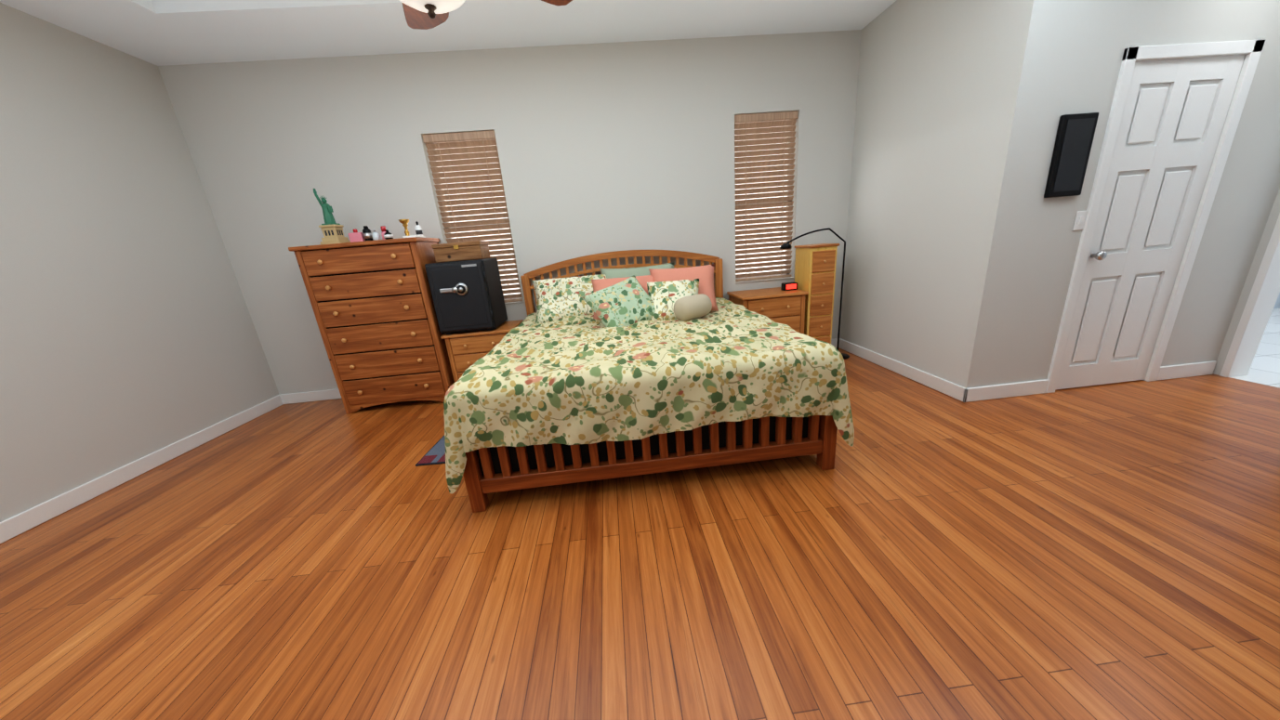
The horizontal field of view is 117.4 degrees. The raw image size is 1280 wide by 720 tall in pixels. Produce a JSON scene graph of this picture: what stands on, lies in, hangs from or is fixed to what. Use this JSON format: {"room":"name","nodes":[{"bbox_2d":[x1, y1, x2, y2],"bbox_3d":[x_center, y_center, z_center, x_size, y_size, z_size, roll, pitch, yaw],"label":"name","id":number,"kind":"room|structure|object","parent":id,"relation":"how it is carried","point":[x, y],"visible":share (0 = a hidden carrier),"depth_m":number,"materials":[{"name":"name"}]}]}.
{"room":"bedroom","nodes":[
{"label":"bedroom","id":0,"kind":"room"},
{"bbox_2d":[0,2,279,522],"bbox_3d":[-3.591,-0.501,1.302,0.140,3.300,4.450,-6,17,-3],"label":"wall","id":1,"kind":"structure","parent":0,"point":[128,334],"depth_m":2.60,"materials":[{"name":"paint"}]},
{"bbox_2d":[0,395,282,544],"bbox_3d":[-3.388,1.015,1.770,0.016,0.105,4.380,-6,17,-3],"label":"baseboard","id":2,"kind":"structure","parent":1,"relation":"attached to","point":[35,517],"depth_m":2.58,"materials":[{"name":"white wood"}]},
{"bbox_2d":[0,0,896,65],"bbox_3d":[0.211,-2.290,1.119,8.030,0.420,4.730,-6,17,-3],"label":"ceiling","id":3,"kind":"structure","parent":0,"point":[161,32],"depth_m":2.87,"materials":[{"name":"paint"}]},
{"bbox_2d":[399,0,572,29],"bbox_3d":[-0.831,-1.740,1.214,1.226,1.120,1.275,-6,17,-3],"label":"fan","id":4,"kind":"object","parent":3,"relation":"hanging from","point":[424,14],"visible":1,"depth_m":1.71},
{"bbox_2d":[158,29,861,395],"bbox_3d":[-0.839,-1.442,3.674,6.080,3.300,0.140,-6,17,-3],"label":"wall","id":5,"kind":"structure","parent":0,"point":[608,147],"depth_m":3.45,"materials":[{"name":"paint"}]},
{"bbox_2d":[429,145,522,303],"bbox_3d":[-1.528,-1.278,3.653,0.625,1.512,0.150,-6,17,-3],"label":"window","id":6,"kind":"structure","parent":5,"relation":"in","point":[483,225],"depth_m":3.70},
{"bbox_2d":[422,130,522,303],"bbox_3d":[-1.527,-1.276,3.638,0.617,1.504,0.073,-6,17,-3],"label":"window blind","id":7,"kind":"object","parent":6,"relation":"attached to","point":[459,142],"visible":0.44,"depth_m":3.56,"materials":[{"name":"brown wood"}]},
{"bbox_2d":[278,338,836,404],"bbox_3d":[-0.706,0.106,4.056,5.800,0.105,0.020,-6,17,-3],"label":"baseboard","id":8,"kind":"structure","parent":5,"relation":"attached to","point":[329,394],"depth_m":3.89,"materials":[{"name":"white wood"}]},
{"bbox_2d":[734,125,793,283],"bbox_3d":[1.210,-1.554,3.818,0.610,1.512,0.150,-6,17,-3],"label":"window","id":9,"kind":"structure","parent":5,"relation":"in","point":[785,241],"depth_m":3.98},
{"bbox_2d":[734,110,798,281],"bbox_3d":[1.211,-1.552,3.804,0.602,1.504,0.073,-6,17,-3],"label":"window blind","id":10,"kind":"object","parent":9,"relation":"attached to","point":[768,122],"visible":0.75,"depth_m":3.77,"materials":[{"name":"brown wood"}]},
{"bbox_2d":[0,347,1279,719],"bbox_3d":[0.392,0.734,2.022,7.890,0.100,4.730,-6,17,-3],"label":"floor","id":11,"kind":"structure","parent":0,"point":[1097,552],"depth_m":1.54,"materials":[{"name":"brown wood"}]},
{"bbox_2d":[288,237,454,413],"bbox_3d":[-2.254,-0.312,3.529,0.985,1.450,0.496,-6,17,-3],"label":"dresser","id":12,"kind":"object","parent":11,"relation":"on","point":[372,303],"visible":1,"depth_m":3.30,"materials":[{"name":"brown wood"}]},
{"bbox_2d":[313,188,350,244],"bbox_3d":[-2.595,-1.194,3.244,0.156,0.448,0.156,-6,17,-3],"label":"figurine","id":13,"kind":"object","parent":12,"relation":"on","point":[332,230],"visible":0.94,"depth_m":3.23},
{"bbox_2d":[348,228,365,242],"bbox_3d":[-2.397,-1.049,3.293,0.105,0.113,0.050,-6,17,-3],"label":"perfume bottle","id":14,"kind":"object","parent":12,"relation":"on","point":[355,235],"visible":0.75,"depth_m":3.27,"materials":[{"name":"pink glass"}]},
{"bbox_2d":[362,225,373,241],"bbox_3d":[-2.309,-1.066,3.296,0.062,0.130,0.062,-6,17,-3],"label":"bottle","id":15,"kind":"object","parent":12,"relation":"on","point":[367,233],"visible":0.88,"depth_m":3.28,"materials":[{"name":"glass"}]},
{"bbox_2d":[371,228,381,240],"bbox_3d":[-2.243,-1.060,3.304,0.056,0.102,0.056,-6,17,-3],"label":"perfume bottle","id":16,"kind":"object","parent":12,"relation":"on","point":[376,235],"visible":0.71,"depth_m":3.29,"materials":[{"name":"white glass"}]},
{"bbox_2d":[380,225,386,239],"bbox_3d":[-2.181,-1.080,3.325,0.054,0.120,0.054,-6,17,-3],"label":"perfume bottle","id":17,"kind":"object","parent":12,"relation":"on","point":[383,229],"visible":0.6,"depth_m":3.30,"materials":[{"name":"pink glass"}]},
{"bbox_2d":[383,229,393,239],"bbox_3d":[-2.120,-1.052,3.276,0.067,0.084,0.067,-6,17,-3],"label":"bottle","id":18,"kind":"object","parent":12,"relation":"on","point":[388,235],"visible":0.83,"depth_m":3.26,"materials":[{"name":"black plastic"}]},
{"bbox_2d":[398,219,409,236],"bbox_3d":[-1.990,-1.113,3.311,0.088,0.160,0.088,-6,17,-3],"label":"candle holder","id":19,"kind":"object","parent":12,"relation":"on","point":[403,222],"visible":0.73,"depth_m":3.29,"materials":[{"name":"gold metal"}]},
{"bbox_2d":[402,235,425,237],"bbox_3d":[-1.871,-1.021,3.223,0.112,0.016,0.160,-6,17,-3],"label":"paper stack","id":20,"kind":"object","parent":12,"relation":"on","point":[418,236],"visible":0.75,"depth_m":3.15,"materials":[{"name":"white paper"}]},
{"bbox_2d":[414,221,422,235],"bbox_3d":[-1.890,-1.111,3.321,0.050,0.135,0.050,-6,17,-3],"label":"lotion bottle","id":21,"kind":"object","parent":12,"relation":"on","point":[418,230],"visible":0.85,"depth_m":3.30,"materials":[{"name":"plastic"}]},
{"bbox_2d":[415,435,445,466],"bbox_3d":[-1.221,0.543,2.904,0.490,0.013,0.820,-5,17,-1],"label":"rug","id":22,"kind":"object","parent":11,"relation":"on","point":[435,455],"visible":0.19,"depth_m":2.60,"materials":[{"name":"multicoloured fabric"}]},
{"bbox_2d":[440,319,523,382],"bbox_3d":[-1.415,-0.002,3.692,0.616,0.630,0.473,-6,17,-3],"label":"nightstand","id":23,"kind":"object","parent":11,"relation":"on","point":[466,350],"visible":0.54,"depth_m":3.44,"materials":[{"name":"brown wood"}]},
{"bbox_2d":[424,258,507,334],"bbox_3d":[-1.531,-0.577,3.481,0.478,0.605,0.514,-6,17,-3],"label":"safe","id":24,"kind":"object","parent":23,"relation":"on","point":[468,296],"visible":1,"depth_m":3.29,"materials":[{"name":"black metal"}]},
{"bbox_2d":[431,240,490,263],"bbox_3d":[-1.566,-0.958,3.433,0.402,0.150,0.278,-6,17,-3],"label":"wooden box","id":25,"kind":"object","parent":24,"relation":"on","point":[461,251],"visible":1,"depth_m":3.32,"materials":[{"name":"brown wood"}]},
{"bbox_2d":[443,250,854,513],"bbox_3d":[-0.037,-0.169,2.867,2.073,1.205,2.194,-6,17,-3],"label":"bed","id":26,"kind":"object","parent":11,"relation":"on","point":[620,371],"visible":1,"depth_m":2.00,"materials":[{"name":"fabric"}]},
{"bbox_2d":[726,287,808,334],"bbox_3d":[1.236,-0.312,3.840,0.621,0.720,0.473,-6,17,-3],"label":"nightstand","id":27,"kind":"object","parent":11,"relation":"on","point":[778,305],"visible":0.38,"depth_m":3.58,"materials":[{"name":"brown wood"}]},
{"bbox_2d":[780,281,797,290],"bbox_3d":[1.424,-0.702,3.706,0.130,0.069,0.082,-6,17,-3],"label":"alarm clock","id":28,"kind":"object","parent":27,"relation":"on","point":[788,286],"visible":1,"depth_m":3.67,"materials":[{"name":"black plastic"}]},
{"bbox_2d":[779,227,849,359],"bbox_3d":[1.702,-0.609,3.760,0.730,1.258,0.220,-6,17,-3],"label":"arc floor lamp","id":29,"kind":"object","parent":11,"relation":"on","point":[786,245],"visible":0.67,"depth_m":3.67,"materials":[{"name":"black metal"}]},
{"bbox_2d":[794,243,839,343],"bbox_3d":[1.679,-0.535,3.760,0.274,1.120,0.327,-6,17,-3],"label":"base cabinet","id":30,"kind":"object","parent":11,"relation":"on","point":[815,265],"visible":0.81,"depth_m":3.60,"materials":[{"name":"brown wood"}]},
{"bbox_2d":[839,0,1057,388],"bbox_3d":[2.183,-1.503,3.044,0.140,3.300,1.550,-6,17,-3],"label":"wall","id":31,"kind":"structure","parent":0,"point":[948,95],"depth_m":2.80,"materials":[{"name":"paint"}]},
{"bbox_2d":[836,338,970,402],"bbox_3d":[2.232,0.037,3.476,0.020,0.105,1.536,-6,17,-3],"label":"baseboard","id":32,"kind":"structure","parent":31,"relation":"attached to","point":[958,392],"depth_m":3.23,"materials":[{"name":"white wood"}]},
{"bbox_2d":[985,0,1279,385],"bbox_3d":[3.282,-1.410,2.433,1.950,3.300,0.140,-6,17,-3],"label":"wall","id":33,"kind":"structure","parent":0,"point":[1090,41],"depth_m":2.44,"materials":[{"name":"paint"}]},
{"bbox_2d":[970,379,1048,401],"bbox_3d":[2.620,0.217,2.769,0.590,0.105,0.016,-6,17,-3],"label":"baseboard","id":34,"kind":"structure","parent":33,"relation":"attached to","point":[1037,387],"depth_m":2.76,"materials":[{"name":"white wood"}]},
{"bbox_2d":[1043,112,1098,197],"bbox_3d":[2.587,-1.224,2.335,0.220,0.450,0.030,-6,17,-3],"label":"panel","id":35,"kind":"object","parent":33,"relation":"attached to","point":[1074,140],"visible":1,"depth_m":2.32,"materials":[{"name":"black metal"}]},
{"bbox_2d":[1072,211,1087,230],"bbox_3d":[2.790,-0.883,2.463,0.070,0.115,0.011,-6,17,-3],"label":"switch plate","id":36,"kind":"object","parent":33,"relation":"attached to","point":[1080,220],"visible":1,"depth_m":2.46,"materials":[{"name":"white plastic"}]},
{"bbox_2d":[1045,39,1265,393],"bbox_3d":[3.262,-0.808,2.526,0.860,2.100,0.106,-6,17,-3],"label":"door","id":37,"kind":"structure","parent":33,"relation":"attached to","point":[1176,111],"depth_m":2.48,"materials":[{"name":"white wood"}]},
{"bbox_2d":[1156,360,1216,381],"bbox_3d":[3.996,0.078,2.852,0.460,0.105,0.016,-6,17,-3],"label":"baseboard","id":38,"kind":"structure","parent":33,"relation":"attached to","point":[1188,370],"depth_m":2.84,"materials":[{"name":"white wood"}]},
{"bbox_2d":[1213,187,1279,375],"bbox_3d":[4.235,-1.323,1.880,0.140,3.300,1.130,-6,17,-3],"label":"wall","id":39,"kind":"structure","parent":0,"point":[1274,213],"depth_m":2.68,"materials":[{"name":"paint"}]},
{"bbox_2d":[1219,213,1279,377],"bbox_3d":[4.271,-0.766,2.146,0.160,2.080,0.850,-6,17,-3],"label":"trim","id":40,"kind":"structure","parent":39,"relation":"attached to","point":[1257,312],"depth_m":2.68,"materials":[{"name":"white wood"}]},
{"bbox_2d":[1230,307,1279,387],"bbox_3d":[6.314,0.129,2.404,4.040,0.100,4.000,-6,17,-3],"label":"floor","id":41,"kind":"structure","parent":0,"point":[1264,369],"depth_m":3.06,"materials":[{"name":"white tile"}]},
{"bbox_2d":[1273,292,1279,308],"bbox_3d":[5.996,-2.074,3.895,3.750,3.300,0.140,-6,17,-3],"label":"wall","id":42,"kind":"structure","parent":0,"point":[1277,304],"depth_m":4.33,"materials":[{"name":"white paint"}]}
]}

